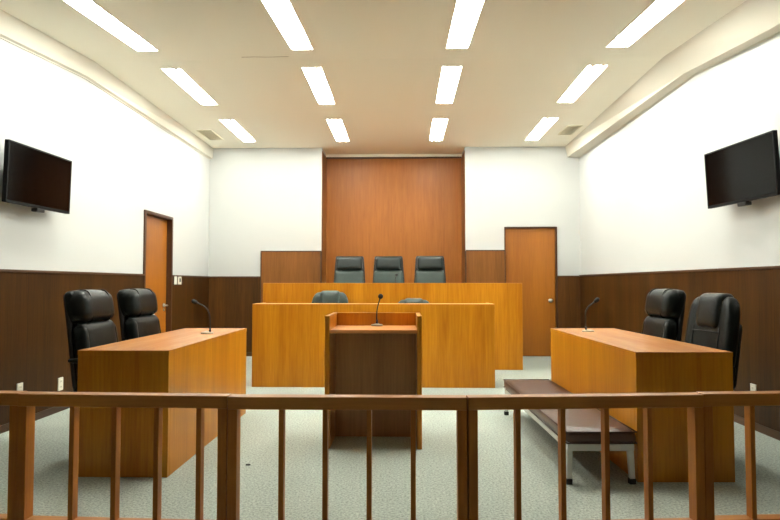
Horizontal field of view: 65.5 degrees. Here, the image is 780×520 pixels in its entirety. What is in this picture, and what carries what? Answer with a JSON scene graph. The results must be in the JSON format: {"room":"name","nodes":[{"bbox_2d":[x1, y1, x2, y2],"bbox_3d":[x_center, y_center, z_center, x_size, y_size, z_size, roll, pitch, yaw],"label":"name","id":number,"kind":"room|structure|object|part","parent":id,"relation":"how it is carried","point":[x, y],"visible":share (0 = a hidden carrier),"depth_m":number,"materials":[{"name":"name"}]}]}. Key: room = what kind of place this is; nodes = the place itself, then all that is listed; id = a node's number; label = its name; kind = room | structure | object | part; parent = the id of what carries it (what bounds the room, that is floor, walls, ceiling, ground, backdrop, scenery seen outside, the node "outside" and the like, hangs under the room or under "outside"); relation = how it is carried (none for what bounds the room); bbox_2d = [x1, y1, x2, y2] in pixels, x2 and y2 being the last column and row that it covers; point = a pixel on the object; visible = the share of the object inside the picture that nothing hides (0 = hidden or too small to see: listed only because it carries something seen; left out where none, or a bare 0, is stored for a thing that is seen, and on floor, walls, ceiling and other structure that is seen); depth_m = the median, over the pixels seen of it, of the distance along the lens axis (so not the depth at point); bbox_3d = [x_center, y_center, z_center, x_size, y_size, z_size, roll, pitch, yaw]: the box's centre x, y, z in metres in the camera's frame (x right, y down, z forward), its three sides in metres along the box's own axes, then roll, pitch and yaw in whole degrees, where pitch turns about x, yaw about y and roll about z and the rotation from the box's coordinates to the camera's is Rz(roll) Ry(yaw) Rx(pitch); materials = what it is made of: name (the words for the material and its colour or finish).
{"room":"courtroom","nodes":[
{"label":"courtroom","id":0,"kind":"room"},
{"bbox_2d":[0,38,209,275],"bbox_3d":[-3.066,-0.444,4.117,0.120,3.500,11.050,0,-2,1],"label":"wall","id":1,"kind":"structure","parent":0,"point":[124,165],"depth_m":6.06,"materials":[{"name":"white paint"}]},
{"bbox_2d":[0,407,69,433],"bbox_3d":[-2.989,1.274,4.043,0.008,0.060,11.036,0,-2,1],"label":"baseboard","id":2,"kind":"structure","parent":1,"relation":"attached to","point":[3,428],"depth_m":5.18,"materials":[{"name":"brown wood"}]},
{"bbox_2d":[1,139,71,213],"bbox_3d":[-2.904,-0.639,4.938,0.158,0.500,0.823,0,-2,3],"label":"television","id":3,"kind":"object","parent":1,"relation":"attached to","point":[40,180],"visible":1,"depth_m":4.87,"materials":[{"name":"black plastic"}]},
{"bbox_2d":[0,272,208,425],"bbox_3d":[-2.999,0.687,4.072,0.014,1.235,11.050,0,-2,1],"label":"wainscot","id":4,"kind":"structure","parent":1,"relation":"attached to","point":[34,349],"depth_m":5.24,"materials":[{"name":"brown wood"}]},
{"bbox_2d":[16,382,22,390],"bbox_3d":[-2.968,1.045,4.864,0.012,0.115,0.075,0,-2,1],"label":"wall outlet","id":5,"kind":"object","parent":4,"relation":"attached to","point":[19,387],"visible":0.55,"depth_m":4.85,"materials":[{"name":"beige plastic"}]},
{"bbox_2d":[58,377,62,390],"bbox_3d":[-2.954,1.112,5.441,0.012,0.115,0.075,0,-2,1],"label":"wall outlet","id":6,"kind":"object","parent":4,"relation":"attached to","point":[60,380],"visible":1,"depth_m":5.43,"materials":[{"name":"beige plastic"}]},
{"bbox_2d":[0,269,208,277],"bbox_3d":[-2.994,0.059,4.096,0.024,0.022,11.050,0,-2,1],"label":"trim","id":7,"kind":"structure","parent":1,"relation":"attached to","point":[1,270],"depth_m":5.66,"materials":[{"name":"brown wood"}]},
{"bbox_2d":[0,9,213,159],"bbox_3d":[-2.981,-1.839,4.177,0.150,0.508,11.070,0,-2,1],"label":"beam","id":8,"kind":"structure","parent":1,"relation":"attached to","point":[13,30],"depth_m":5.88,"materials":[{"name":"paint"}]},
{"bbox_2d":[143,210,172,332],"bbox_3d":[-2.975,0.426,7.635,0.140,2.027,0.880,0,-2,1],"label":"door","id":9,"kind":"structure","parent":1,"relation":"in","point":[158,228],"depth_m":7.84,"materials":[{"name":"orange wood"}]},
{"bbox_2d":[0,0,745,153],"bbox_3d":[-0.051,-1.869,4.376,6.100,0.234,11.800,0,-2,1],"label":"ceiling","id":10,"kind":"structure","parent":0,"point":[381,62],"depth_m":5.87,"materials":[{"name":"beige paint"}]},
{"bbox_2d":[63,0,158,51],"bbox_3d":[-2.224,-1.906,4.928,0.205,0.163,1.246,0,-2,1],"label":"ceiling light","id":11,"kind":"object","parent":10,"relation":"attached to","point":[90,9],"visible":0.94,"depth_m":4.88,"materials":[{"name":"white plastic"}]},
{"bbox_2d":[160,68,218,104],"bbox_3d":[-2.183,-1.917,6.699,0.205,0.062,1.250,0,-2,1],"label":"ceiling light","id":12,"kind":"object","parent":10,"relation":"attached to","point":[178,75],"visible":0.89,"depth_m":6.66,"materials":[{"name":"white plastic"}]},
{"bbox_2d":[196,130,223,139],"bbox_3d":[-2.609,-1.813,8.812,0.220,0.010,0.550,0,-2,1],"label":"ceiling vent","id":13,"kind":"object","parent":10,"relation":"in","point":[209,134],"visible":1,"depth_m":8.76,"materials":[{"name":"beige metal"}]},
{"bbox_2d":[219,119,256,141],"bbox_3d":[-2.139,-1.844,8.608,0.205,0.062,1.250,0,-2,1],"label":"ceiling light","id":14,"kind":"object","parent":10,"relation":"attached to","point":[231,124],"visible":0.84,"depth_m":8.61,"materials":[{"name":"white plastic"}]},
{"bbox_2d":[261,0,313,49],"bbox_3d":[-0.809,-1.907,4.896,0.205,0.163,1.246,0,-2,1],"label":"ceiling light","id":15,"kind":"object","parent":10,"relation":"attached to","point":[283,14],"visible":0.99,"depth_m":4.89,"materials":[{"name":"white plastic"}]},
{"bbox_2d":[301,67,335,104],"bbox_3d":[-0.768,-1.918,6.667,0.205,0.062,1.250,0,-2,1],"label":"ceiling light","id":16,"kind":"object","parent":10,"relation":"attached to","point":[315,76],"visible":0.87,"depth_m":6.65,"materials":[{"name":"white plastic"}]},
{"bbox_2d":[326,119,349,141],"bbox_3d":[-0.724,-1.846,8.575,0.205,0.062,1.250,0,-2,1],"label":"ceiling light","id":17,"kind":"object","parent":10,"relation":"attached to","point":[337,127],"visible":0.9,"depth_m":8.60,"materials":[{"name":"white plastic"}]},
{"bbox_2d":[429,118,448,140],"bbox_3d":[0.675,-1.847,8.543,0.205,0.062,1.250,0,-2,1],"label":"ceiling light","id":18,"kind":"object","parent":10,"relation":"attached to","point":[438,127],"visible":0.93,"depth_m":8.57,"materials":[{"name":"white plastic"}]},
{"bbox_2d":[435,66,462,103],"bbox_3d":[0.631,-1.919,6.635,0.205,0.062,1.250,0,-2,1],"label":"ceiling light","id":19,"kind":"object","parent":10,"relation":"attached to","point":[450,75],"visible":0.91,"depth_m":6.62,"materials":[{"name":"white plastic"}]},
{"bbox_2d":[446,0,484,48],"bbox_3d":[0.590,-1.909,4.864,0.205,0.163,1.246,0,-2,1],"label":"ceiling light","id":20,"kind":"object","parent":10,"relation":"attached to","point":[466,14],"visible":1,"depth_m":4.89,"materials":[{"name":"white plastic"}]},
{"bbox_2d":[524,117,558,140],"bbox_3d":[2.110,-1.848,8.510,0.205,0.062,1.250,0,-2,1],"label":"ceiling light","id":21,"kind":"object","parent":10,"relation":"attached to","point":[545,123],"visible":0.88,"depth_m":8.49,"materials":[{"name":"white plastic"}]},
{"bbox_2d":[558,125,582,134],"bbox_3d":[2.525,-1.824,8.519,0.210,0.010,0.520,0,-2,1],"label":"ceiling vent","id":22,"kind":"object","parent":10,"relation":"in","point":[569,129],"visible":1,"depth_m":8.47,"materials":[{"name":"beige metal"}]},
{"bbox_2d":[556,65,607,102],"bbox_3d":[2.066,-1.920,6.602,0.205,0.062,1.250,0,-2,1],"label":"ceiling light","id":23,"kind":"object","parent":10,"relation":"attached to","point":[590,73],"visible":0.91,"depth_m":6.58,"materials":[{"name":"white plastic"}]},
{"bbox_2d":[606,0,684,47],"bbox_3d":[2.025,-1.910,4.831,0.205,0.163,1.246,0,-2,1],"label":"ceiling light","id":24,"kind":"object","parent":10,"relation":"attached to","point":[658,9],"visible":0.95,"depth_m":4.87,"materials":[{"name":"white plastic"}]},
{"bbox_2d":[0,356,779,519],"bbox_3d":[-0.071,1.363,4.269,6.100,0.100,11.870,0,-2,1],"label":"floor","id":25,"kind":"structure","parent":0,"point":[436,463],"depth_m":3.61,"materials":[{"name":"grey carpet"}]},
{"bbox_2d":[0,391,26,519],"bbox_3d":[-1.899,0.883,2.417,0.885,0.718,0.058,0,-2,3],"label":"railing section","id":26,"kind":"object","parent":25,"relation":"on","point":[10,398],"visible":0.59,"depth_m":2.38,"materials":[{"name":"brown wood"}]},
{"bbox_3d":[-1.899,1.034,2.411,0.814,0.045,0.050,0,-2,3],"label":"rail","id":27,"kind":"part","parent":26,"relation":"part of","materials":[{"name":"brown wood"}]},
{"bbox_3d":[-1.475,0.907,2.396,0.036,0.670,0.056,0,-2,3],"label":"post","id":28,"kind":"part","parent":26,"relation":"part of","materials":[{"name":"brown wood"}]},
{"bbox_3d":[-1.899,0.549,2.429,0.885,0.048,0.058,0,-2,3],"label":"rail","id":29,"kind":"part","parent":26,"relation":"part of","materials":[{"name":"brown wood"}]},
{"bbox_2d":[63,289,118,391],"bbox_3d":[-1.875,0.758,4.224,0.601,1.105,0.621,0,-2,1],"label":"office chair","id":30,"kind":"object","parent":25,"relation":"on","point":[88,313],"visible":0.49,"depth_m":4.06,"materials":[{"name":"black leather"}]},
{"bbox_3d":[-2.031,0.646,4.231,0.144,0.440,0.480,0,-2,1],"label":"backrest","id":31,"kind":"part","parent":30,"relation":"part of","materials":[{"name":"black leather"}]},
{"bbox_2d":[15,391,230,519],"bbox_3d":[-1.037,0.881,2.359,0.830,0.718,0.058,0,-2,3],"label":"railing section","id":32,"kind":"object","parent":25,"relation":"on","point":[27,401],"visible":0.93,"depth_m":2.35,"materials":[{"name":"brown wood"}]},
{"bbox_3d":[-1.433,0.906,2.381,0.036,0.670,0.056,0,-2,3],"label":"post","id":33,"kind":"part","parent":32,"relation":"part of","materials":[{"name":"brown wood"}]},
{"bbox_3d":[-1.037,1.031,2.353,0.760,0.045,0.050,0,-2,3],"label":"rail","id":34,"kind":"part","parent":32,"relation":"part of","materials":[{"name":"brown wood"}]},
{"bbox_3d":[-1.037,0.547,2.372,0.830,0.048,0.058,0,-2,3],"label":"rail","id":35,"kind":"part","parent":32,"relation":"part of","materials":[{"name":"brown wood"}]},
{"bbox_3d":[-0.640,0.904,2.334,0.036,0.670,0.056,0,-2,3],"label":"post","id":36,"kind":"part","parent":32,"relation":"part of","materials":[{"name":"brown wood"}]},
{"bbox_2d":[117,288,160,340],"bbox_3d":[-1.853,0.786,4.969,0.601,1.105,0.621,0,-2,3],"label":"office chair","id":37,"kind":"object","parent":25,"relation":"on","point":[137,308],"visible":0.38,"depth_m":4.83,"materials":[{"name":"black leather"}]},
{"bbox_3d":[-2.009,0.674,4.982,0.144,0.440,0.480,0,-2,3],"label":"backrest","id":38,"kind":"part","parent":37,"relation":"part of","materials":[{"name":"black leather"}]},
{"bbox_2d":[77,328,246,477],"bbox_3d":[-1.571,0.947,4.500,0.550,0.748,1.790,0,-2,1],"label":"desk","id":39,"kind":"object","parent":25,"relation":"on","point":[185,360],"visible":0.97,"depth_m":3.62,"materials":[{"name":"laminate"}]},
{"bbox_3d":[-1.591,0.928,3.623,0.548,0.720,0.034,0,-2,1],"label":"panel","id":40,"kind":"part","parent":39,"relation":"part of","materials":[{"name":"laminate"}]},
{"bbox_2d":[191,299,213,333],"bbox_3d":[-1.494,0.449,4.832,0.180,0.272,0.100,0,-2,1],"label":"microphone","id":41,"kind":"object","parent":39,"relation":"on","point":[193,301],"visible":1,"depth_m":4.83,"materials":[{"name":"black metal"}]},
{"bbox_3d":[-1.313,0.961,4.493,0.032,0.720,1.720,0,-2,1],"label":"modesty panel","id":42,"kind":"part","parent":39,"relation":"part of","materials":[{"name":"laminate"}]},
{"bbox_3d":[-1.551,0.994,5.374,0.548,0.720,0.032,0,-2,1],"label":"panel","id":43,"kind":"part","parent":39,"relation":"part of","materials":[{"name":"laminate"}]},
{"bbox_2d":[312,290,347,302],"bbox_3d":[-0.767,0.907,7.497,0.621,1.054,0.599,0,-2,1],"label":"office chair","id":44,"kind":"object","parent":25,"relation":"on","point":[326,296],"visible":0.14,"depth_m":7.68,"materials":[{"name":"black leather"}]},
{"bbox_2d":[227,394,467,519],"bbox_3d":[-0.163,0.879,2.312,0.908,0.718,0.058,0,-2,1],"label":"railing section","id":45,"kind":"object","parent":25,"relation":"on","point":[236,402],"visible":1,"depth_m":2.30,"materials":[{"name":"brown wood"}]},
{"bbox_3d":[-0.599,0.904,2.320,0.036,0.670,0.056,0,-2,1],"label":"post","id":46,"kind":"part","parent":45,"relation":"part of","materials":[{"name":"brown wood"}]},
{"bbox_3d":[-0.163,0.545,2.325,0.908,0.048,0.058,0,-2,1],"label":"rail","id":47,"kind":"part","parent":45,"relation":"part of","materials":[{"name":"brown wood"}]},
{"bbox_3d":[0.274,0.903,2.303,0.036,0.670,0.056,0,-2,1],"label":"post","id":48,"kind":"part","parent":45,"relation":"part of","materials":[{"name":"brown wood"}]},
{"bbox_2d":[252,303,494,387],"bbox_3d":[-0.182,0.955,6.960,2.683,0.918,0.530,0,-2,1],"label":"desk","id":49,"kind":"object","parent":25,"relation":"on","point":[288,339],"visible":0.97,"depth_m":6.70,"materials":[{"name":"laminate"}]},
{"bbox_2d":[325,312,421,449],"bbox_3d":[-0.111,0.860,4.464,0.677,0.920,0.500,0,-2,1],"label":"lectern","id":50,"kind":"object","parent":25,"relation":"on","point":[361,358],"visible":0.94,"depth_m":4.56,"materials":[{"name":"laminate"}]},
{"bbox_3d":[-0.433,0.860,4.472,0.033,0.920,0.500,0,-2,1],"label":"panel","id":51,"kind":"part","parent":50,"relation":"part of","materials":[{"name":"laminate"}]},
{"bbox_3d":[-0.108,0.925,4.572,0.611,0.797,0.020,0,-2,1],"label":"panel","id":52,"kind":"part","parent":50,"relation":"part of","materials":[{"name":"brown wood"}]},
{"bbox_3d":[-0.106,0.519,4.712,0.611,0.220,0.030,0,-2,1],"label":"rail","id":53,"kind":"part","parent":50,"relation":"part of","materials":[{"name":"laminate"}]},
{"bbox_2d":[371,294,382,325],"bbox_3d":[-0.099,0.382,4.647,0.094,0.246,0.092,0,-2,1],"label":"microphone","id":54,"kind":"object","parent":50,"relation":"on","point":[380,296],"visible":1,"depth_m":4.64,"materials":[{"name":"black metal"}]},
{"bbox_3d":[0.211,0.859,4.457,0.033,0.920,0.500,0,-2,1],"label":"panel","id":55,"kind":"part","parent":50,"relation":"part of","materials":[{"name":"laminate"}]},
{"bbox_2d":[263,283,522,369],"bbox_3d":[0.034,0.891,8.339,3.462,1.150,0.510,0,-2,1],"label":"bench","id":56,"kind":"object","parent":25,"relation":"on","point":[506,297],"visible":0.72,"depth_m":8.08,"materials":[{"name":"laminate"}]},
{"bbox_2d":[398,298,428,302],"bbox_3d":[0.301,1.011,7.589,0.621,1.054,0.599,0,-2,1],"label":"office chair","id":57,"kind":"object","parent":25,"relation":"on","point":[407,300],"visible":0.14,"depth_m":7.79,"materials":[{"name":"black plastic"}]},
{"bbox_2d":[503,379,636,484],"bbox_3d":[1.202,1.161,4.392,0.408,0.313,1.890,0,-2,0],"label":"bench","id":58,"kind":"object","parent":25,"relation":"on","point":[583,426],"visible":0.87,"depth_m":3.63,"materials":[{"name":"brown plastic"}]},
{"bbox_3d":[1.028,1.177,3.487,0.036,0.172,0.038,0,-2,0],"label":"leg","id":59,"kind":"part","parent":58,"relation":"part of","materials":[{"name":"grey paint"}]},
{"bbox_3d":[1.202,1.108,4.394,0.384,0.038,1.856,0,-2,0],"label":"steel frame","id":60,"kind":"part","parent":58,"relation":"part of","materials":[{"name":"grey metal"}]},
{"bbox_2d":[504,380,635,442],"bbox_3d":[1.202,1.048,4.397,0.408,0.088,1.890,0,-2,0],"label":"cushion","id":61,"kind":"object","parent":58,"relation":"on","point":[582,425],"depth_m":3.79,"materials":[{"name":"brown leather"}]},
{"bbox_3d":[1.385,1.177,3.489,0.036,0.172,0.038,0,-2,0],"label":"leg","id":62,"kind":"part","parent":58,"relation":"part of","materials":[{"name":"grey paint"}]},
{"bbox_2d":[466,392,705,519],"bbox_3d":[0.753,0.880,2.334,0.918,0.718,0.058,0,-2,-3],"label":"railing section","id":63,"kind":"object","parent":25,"relation":"on","point":[694,402],"visible":0.97,"depth_m":2.33,"materials":[{"name":"brown wood"}]},
{"bbox_3d":[0.313,0.903,2.307,0.036,0.670,0.056,0,-2,-3],"label":"post","id":64,"kind":"part","parent":63,"relation":"part of","materials":[{"name":"brown wood"}]},
{"bbox_3d":[0.753,0.546,2.347,0.918,0.048,0.058,0,-2,-3],"label":"rail","id":65,"kind":"part","parent":63,"relation":"part of","materials":[{"name":"brown wood"}]},
{"bbox_3d":[0.753,1.030,2.329,0.847,0.045,0.050,0,-2,-3],"label":"rail","id":66,"kind":"part","parent":63,"relation":"part of","materials":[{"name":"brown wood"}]},
{"bbox_3d":[1.194,0.905,2.360,0.036,0.670,0.056,0,-2,-3],"label":"post","id":67,"kind":"part","parent":63,"relation":"part of","materials":[{"name":"brown wood"}]},
{"bbox_2d":[551,328,734,481],"bbox_3d":[1.711,0.945,4.449,0.565,0.748,1.870,0,-2,0],"label":"desk","id":68,"kind":"object","parent":25,"relation":"on","point":[604,360],"visible":0.77,"depth_m":3.53,"materials":[{"name":"laminate"}]},
{"bbox_3d":[1.710,0.994,5.364,0.563,0.720,0.032,0,-2,0],"label":"panel","id":69,"kind":"part","parent":68,"relation":"part of","materials":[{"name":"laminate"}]},
{"bbox_2d":[582,298,599,331],"bbox_3d":[1.662,0.451,5.020,0.148,0.282,0.100,0,-2,1],"label":"microphone","id":70,"kind":"object","parent":68,"relation":"on","point":[596,300],"visible":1,"depth_m":5.01,"materials":[{"name":"black metal"}]},
{"bbox_3d":[1.446,0.959,4.448,0.032,0.720,1.800,0,-2,0],"label":"modesty panel","id":71,"kind":"part","parent":68,"relation":"part of","materials":[{"name":"laminate"}]},
{"bbox_3d":[1.712,0.924,3.532,0.563,0.720,0.034,0,-2,0],"label":"panel","id":72,"kind":"part","parent":68,"relation":"part of","materials":[{"name":"laminate"}]},
{"bbox_2d":[641,289,685,341],"bbox_3d":[1.938,0.778,4.761,0.601,1.105,0.621,0,-2,1],"label":"office chair","id":73,"kind":"object","parent":25,"relation":"on","point":[665,308],"visible":0.44,"depth_m":4.59,"materials":[{"name":"black leather"}]},
{"bbox_3d":[2.095,0.666,4.761,0.144,0.440,0.480,0,-2,1],"label":"backrest","id":74,"kind":"part","parent":73,"relation":"part of","materials":[{"name":"black leather"}]},
{"bbox_2d":[684,293,742,390],"bbox_3d":[1.953,0.762,4.024,0.604,1.082,0.621,0,-2,-6],"label":"office chair","id":75,"kind":"object","parent":25,"relation":"on","point":[713,321],"visible":0.27,"depth_m":3.95,"materials":[{"name":"black leather"}]},
{"bbox_3d":[2.154,0.554,4.052,0.199,0.619,0.483,0,-2,-6],"label":"backrest","id":76,"kind":"part","parent":75,"relation":"part of","materials":[{"name":"black leather"}]},
{"bbox_3d":[1.948,0.771,3.761,0.383,0.245,0.090,0,-2,-6],"label":"armrest","id":77,"kind":"part","parent":75,"relation":"part of","materials":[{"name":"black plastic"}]},
{"bbox_2d":[696,391,779,519],"bbox_3d":[1.667,0.883,2.402,0.893,0.718,0.058,0,-2,-3],"label":"railing section","id":78,"kind":"object","parent":25,"relation":"on","point":[749,400],"visible":0.86,"depth_m":2.37,"materials":[{"name":"brown wood"}]},
{"bbox_3d":[1.239,0.906,2.380,0.036,0.670,0.056,0,-2,-3],"label":"post","id":79,"kind":"part","parent":78,"relation":"part of","materials":[{"name":"brown wood"}]},
{"bbox_3d":[1.667,0.548,2.415,0.893,0.048,0.058,0,-2,-3],"label":"rail","id":80,"kind":"part","parent":78,"relation":"part of","materials":[{"name":"brown wood"}]},
{"bbox_3d":[1.667,1.033,2.396,0.822,0.045,0.050,0,-2,-3],"label":"rail","id":81,"kind":"part","parent":78,"relation":"part of","materials":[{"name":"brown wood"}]},
{"bbox_3d":[0.049,1.261,9.035,3.400,0.465,0.870,0,-2,1],"label":"platform","id":82,"kind":"object","parent":25,"relation":"on","visible":0},
{"bbox_2d":[334,256,364,282],"bbox_3d":[-0.623,0.479,9.004,0.551,1.095,0.584,0,-2,1],"label":"chair","id":83,"kind":"object","parent":82,"relation":"on","point":[348,269],"visible":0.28,"depth_m":9.17,"materials":[{"name":"black leather"}]},
{"bbox_3d":[-0.618,0.368,9.184,0.475,0.420,0.117,0,-2,1],"label":"backrest","id":84,"kind":"part","parent":83,"relation":"part of","materials":[{"name":"leather"}]},
{"bbox_2d":[373,256,403,282],"bbox_3d":[-0.028,0.478,8.990,0.551,1.095,0.584,0,-2,1],"label":"chair","id":85,"kind":"object","parent":82,"relation":"on","point":[385,267],"visible":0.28,"depth_m":9.15,"materials":[{"name":"black leather"}]},
{"bbox_3d":[-0.024,0.367,9.170,0.475,0.420,0.117,0,-2,1],"label":"backrest","id":86,"kind":"part","parent":85,"relation":"part of","materials":[{"name":"leather"}]},
{"bbox_2d":[414,256,445,282],"bbox_3d":[0.602,0.475,8.976,0.551,1.095,0.584,0,-2,1],"label":"chair","id":87,"kind":"object","parent":82,"relation":"on","point":[428,269],"visible":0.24,"depth_m":9.14,"materials":[{"name":"black leather"}]},
{"bbox_3d":[0.606,0.364,9.156,0.475,0.420,0.117,0,-2,1],"label":"backrest","id":88,"kind":"part","parent":87,"relation":"part of","materials":[{"name":"leather"}]},
{"bbox_2d":[208,147,580,276],"bbox_3d":[0.058,-0.226,9.892,6.100,3.500,0.650,0,-2,1],"label":"wall","id":89,"kind":"structure","parent":0,"point":[261,199],"depth_m":9.61,"materials":[{"name":"white paint"}]},
{"bbox_2d":[208,278,259,351],"bbox_3d":[-2.447,0.896,9.575,0.837,1.235,0.014,0,-2,1],"label":"wainscot","id":90,"kind":"structure","parent":89,"relation":"attached to","point":[231,300],"depth_m":9.58,"materials":[{"name":"brown wood"}]},
{"bbox_2d":[261,252,319,302],"bbox_3d":[-1.564,0.692,9.554,0.930,1.640,0.030,0,-2,1],"label":"wainscot","id":91,"kind":"structure","parent":89,"relation":"attached to","point":[276,267],"depth_m":9.56,"materials":[{"name":"brown wood"}]},
{"bbox_2d":[322,150,464,282],"bbox_3d":[0.057,-0.102,9.833,2.268,3.248,0.538,0,-2,1],"label":"trim","id":92,"kind":"structure","parent":89,"relation":"attached to","point":[324,160],"depth_m":9.79,"materials":[{"name":"brown wood"}]},
{"bbox_2d":[326,157,460,158],"bbox_3d":[0.063,-1.710,10.153,2.256,0.024,0.040,0,-2,1],"label":"trim","id":93,"kind":"structure","parent":89,"relation":"attached to","point":[326,157],"depth_m":10.15,"materials":[{"name":"brown wood"}]},
{"bbox_2d":[326,158,461,282],"bbox_3d":[0.064,-0.088,10.132,2.268,3.243,0.060,0,-2,1],"label":"wall panel","id":94,"kind":"object","parent":89,"relation":"attached to","point":[408,209],"visible":0.64,"depth_m":10.13,"materials":[{"name":"red wood"}]},
{"bbox_2d":[326,154,461,156],"bbox_3d":[0.064,-1.744,10.175,2.268,0.045,0.100,0,-2,1],"label":"trim","id":95,"kind":"structure","parent":89,"relation":"attached to","point":[327,155],"depth_m":10.12,"materials":[{"name":"beige paint"}]},
{"bbox_2d":[209,250,578,302],"bbox_3d":[0.050,0.677,9.519,5.812,1.668,0.047,0,-2,1],"label":"trim","id":96,"kind":"structure","parent":89,"relation":"attached to","point":[466,250],"depth_m":9.56,"materials":[{"name":"brown wood"}]},
{"bbox_2d":[466,251,504,282],"bbox_3d":[1.495,0.685,9.484,0.597,1.650,0.030,0,-2,1],"label":"wainscot","id":97,"kind":"structure","parent":89,"relation":"attached to","point":[481,266],"depth_m":9.49,"materials":[{"name":"brown wood"}]},
{"bbox_2d":[504,227,557,355],"bbox_3d":[2.207,0.494,9.525,0.821,2.033,0.170,0,-2,1],"label":"door","id":98,"kind":"structure","parent":89,"relation":"in","point":[530,252],"depth_m":9.52,"materials":[{"name":"orange wood"}]},
{"bbox_2d":[558,277,580,327],"bbox_3d":[2.792,0.886,9.454,0.347,1.245,0.014,0,-2,1],"label":"wainscot","id":99,"kind":"structure","parent":89,"relation":"attached to","point":[568,287],"depth_m":9.46,"materials":[{"name":"brown wood"}]},
{"bbox_2d":[579,34,779,274],"bbox_3d":[2.912,-0.450,3.979,0.120,3.500,11.050,0,-2,1],"label":"wall","id":100,"kind":"structure","parent":0,"point":[644,207],"depth_m":5.97,"materials":[{"name":"white paint"}]},
{"bbox_2d":[565,0,779,157],"bbox_3d":[2.732,-1.828,4.045,0.340,0.540,11.070,0,-2,1],"label":"beam","id":101,"kind":"structure","parent":100,"relation":"attached to","point":[751,23],"depth_m":5.51,"materials":[{"name":"paint"}]},
{"bbox_2d":[579,266,779,275],"bbox_3d":[2.840,0.034,3.962,0.024,0.022,11.050,0,-2,1],"label":"trim","id":102,"kind":"structure","parent":100,"relation":"attached to","point":[759,267],"depth_m":5.66,"materials":[{"name":"brown wood"}]},
{"bbox_2d":[580,269,779,431],"bbox_3d":[2.845,0.672,3.938,0.014,1.255,11.050,0,-2,1],"label":"wainscot","id":103,"kind":"structure","parent":100,"relation":"attached to","point":[621,304],"depth_m":5.04,"materials":[{"name":"brown wood"}]},
{"bbox_2d":[750,383,756,390],"bbox_3d":[2.851,1.031,4.760,0.012,0.115,0.075,0,-2,1],"label":"wall outlet","id":104,"kind":"object","parent":103,"relation":"attached to","point":[753,387],"visible":0.48,"depth_m":4.75,"materials":[{"name":"beige plastic"}]},
{"bbox_2d":[704,130,779,208],"bbox_3d":[2.778,-0.667,4.742,0.153,0.496,0.833,0,-2,-4],"label":"television","id":105,"kind":"object","parent":100,"relation":"attached to","point":[745,171],"visible":1,"depth_m":4.67,"materials":[{"name":"black plastic"}]},
{"bbox_2d":[734,414,779,440],"bbox_3d":[2.834,1.269,3.909,0.008,0.060,11.036,0,-2,1],"label":"baseboard","id":106,"kind":"structure","parent":100,"relation":"attached to","point":[762,429],"depth_m":4.64,"materials":[{"name":"brown wood"}]}
]}

